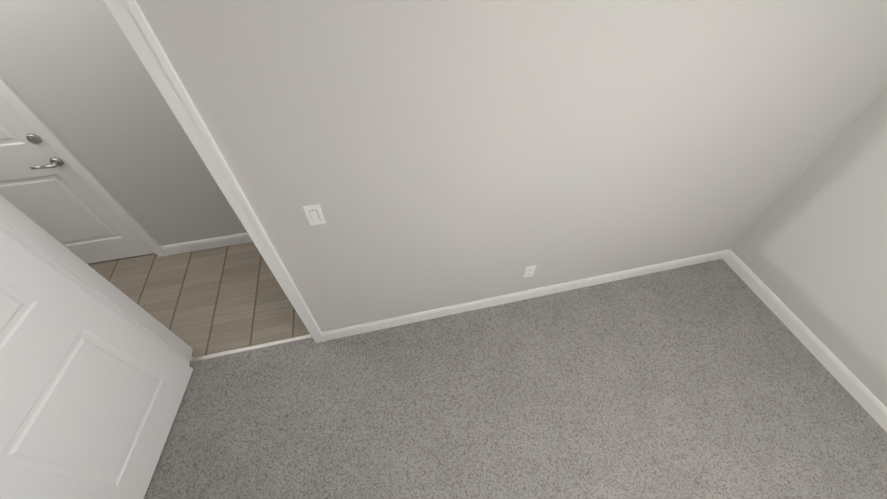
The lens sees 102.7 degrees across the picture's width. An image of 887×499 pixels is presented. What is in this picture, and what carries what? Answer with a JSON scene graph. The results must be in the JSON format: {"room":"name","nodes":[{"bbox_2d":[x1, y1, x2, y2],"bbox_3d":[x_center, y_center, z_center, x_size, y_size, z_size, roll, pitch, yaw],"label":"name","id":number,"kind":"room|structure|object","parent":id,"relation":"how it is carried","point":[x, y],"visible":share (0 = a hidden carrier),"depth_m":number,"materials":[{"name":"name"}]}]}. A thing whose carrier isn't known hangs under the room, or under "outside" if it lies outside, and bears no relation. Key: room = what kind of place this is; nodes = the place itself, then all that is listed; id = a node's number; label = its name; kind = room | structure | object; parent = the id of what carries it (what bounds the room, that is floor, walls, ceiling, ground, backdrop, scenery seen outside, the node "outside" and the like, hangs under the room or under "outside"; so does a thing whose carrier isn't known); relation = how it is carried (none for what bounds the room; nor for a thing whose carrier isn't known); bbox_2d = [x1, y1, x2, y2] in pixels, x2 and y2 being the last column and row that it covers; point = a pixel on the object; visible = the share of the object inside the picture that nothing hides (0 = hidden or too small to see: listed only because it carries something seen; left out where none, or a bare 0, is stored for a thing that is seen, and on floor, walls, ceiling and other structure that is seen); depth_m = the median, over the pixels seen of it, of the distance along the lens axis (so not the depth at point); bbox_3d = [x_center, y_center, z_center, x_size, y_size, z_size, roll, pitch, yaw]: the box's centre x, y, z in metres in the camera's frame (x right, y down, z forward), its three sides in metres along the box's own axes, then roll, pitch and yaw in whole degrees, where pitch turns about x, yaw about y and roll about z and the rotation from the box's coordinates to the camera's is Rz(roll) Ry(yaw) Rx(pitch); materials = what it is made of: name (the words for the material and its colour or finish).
{"room":"empty bedroom","nodes":[
{"label":"empty bedroom","id":0,"kind":"room"},
{"bbox_2d":[0,0,246,245],"bbox_3d":[-2.065,-0.817,2.024,5.440,2.420,0.120,-10,51,-9],"label":"wall","id":1,"kind":"structure","parent":0,"point":[75,75],"depth_m":2.02,"materials":[{"name":"paint"}]},
{"bbox_2d":[0,95,153,263],"bbox_3d":[-2.736,-0.565,2.058,0.872,2.025,0.150,-10,51,-9],"label":"entry door","id":2,"kind":"structure","parent":1,"relation":"in","point":[45,186],"depth_m":2.36,"materials":[{"name":"white wood"}]},
{"bbox_2d":[0,75,167,256],"bbox_3d":[-2.735,-0.589,2.034,1.000,2.110,0.141,-10,51,-9],"label":"trim","id":3,"kind":"structure","parent":1,"relation":"attached to","point":[9,94],"depth_m":2.16,"materials":[{"name":"white wood"}]},
{"bbox_2d":[160,233,252,254],"bbox_3d":[-0.880,-0.231,3.050,2.790,0.102,0.014,-10,51,-9],"label":"baseboard","id":4,"kind":"structure","parent":1,"relation":"attached to","point":[216,242],"depth_m":2.88,"materials":[{"name":"white wood"}]},
{"bbox_2d":[88,242,309,357],"bbox_3d":[-1.993,0.226,2.771,5.440,0.056,1.475,-10,51,-9],"label":"floor","id":5,"kind":"structure","parent":0,"point":[213,300],"depth_m":2.64,"materials":[{"name":"beige tile"}]},
{"bbox_2d":[136,0,886,331],"bbox_3d":[0.205,-0.396,1.679,4.450,2.420,0.120,-10,51,-9],"label":"wall","id":6,"kind":"structure","parent":0,"point":[426,155],"depth_m":1.51,"materials":[{"name":"paint"}]},
{"bbox_2d":[0,231,192,498],"bbox_3d":[-1.583,0.414,1.241,0.150,2.025,0.802,-3,50,-3],"label":"bedroom door","id":7,"kind":"structure","parent":6,"relation":"in","point":[92,390],"depth_m":1.50,"materials":[{"name":"white wood"}]},
{"bbox_2d":[0,0,325,364],"bbox_3d":[-1.265,-0.034,1.572,0.930,2.110,0.162,-10,51,-9],"label":"trim","id":8,"kind":"structure","parent":6,"relation":"attached to","point":[18,226],"depth_m":1.43,"materials":[{"name":"white wood"}]},
{"bbox_2d":[303,204,325,225],"bbox_3d":[-0.574,-0.151,1.581,0.070,0.115,0.011,-10,51,-9],"label":"switch plate","id":9,"kind":"object","parent":6,"relation":"attached to","point":[314,214],"visible":1,"depth_m":1.57,"materials":[{"name":"white plastic"}]},
{"bbox_2d":[322,249,731,340],"bbox_3d":[0.733,0.307,2.603,3.150,0.102,0.014,-10,51,-9],"label":"baseboard","id":10,"kind":"structure","parent":6,"relation":"attached to","point":[532,293],"depth_m":2.56,"materials":[{"name":"white wood"}]},
{"bbox_2d":[523,265,535,277],"bbox_3d":[0.573,0.148,2.359,0.070,0.115,0.009,-10,51,-9],"label":"electrical outlet plate","id":11,"kind":"object","parent":6,"relation":"attached to","point":[529,271],"visible":1,"depth_m":2.35,"materials":[{"name":"white plastic"}]},
{"bbox_2d":[144,259,886,498],"bbox_3d":[0.575,1.615,1.611,4.450,0.060,3.225,-10,51,-9],"label":"floor carpet","id":12,"kind":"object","parent":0,"point":[714,379],"depth_m":2.12,"materials":[{"name":"grey carpet"}]},
{"bbox_2d":[190,334,311,362],"bbox_3d":[-1.264,0.654,2.369,0.790,0.006,0.036,-10,51,-9],"label":"threshold","id":13,"kind":"object","parent":12,"relation":"on","point":[248,348],"depth_m":2.36,"materials":[{"name":"silver metal"}]},
{"bbox_2d":[730,87,886,407],"bbox_3d":[2.677,0.413,1.007,0.120,2.420,3.060,-10,51,-9],"label":"wall","id":14,"kind":"structure","parent":0,"point":[808,248],"depth_m":2.12,"materials":[{"name":"paint"}]},
{"bbox_2d":[724,251,886,432],"bbox_3d":[2.609,1.170,1.885,0.014,0.102,3.000,-10,51,-9],"label":"baseboard","id":15,"kind":"structure","parent":14,"relation":"attached to","point":[862,395],"depth_m":2.34,"materials":[{"name":"white wood"}]}
]}

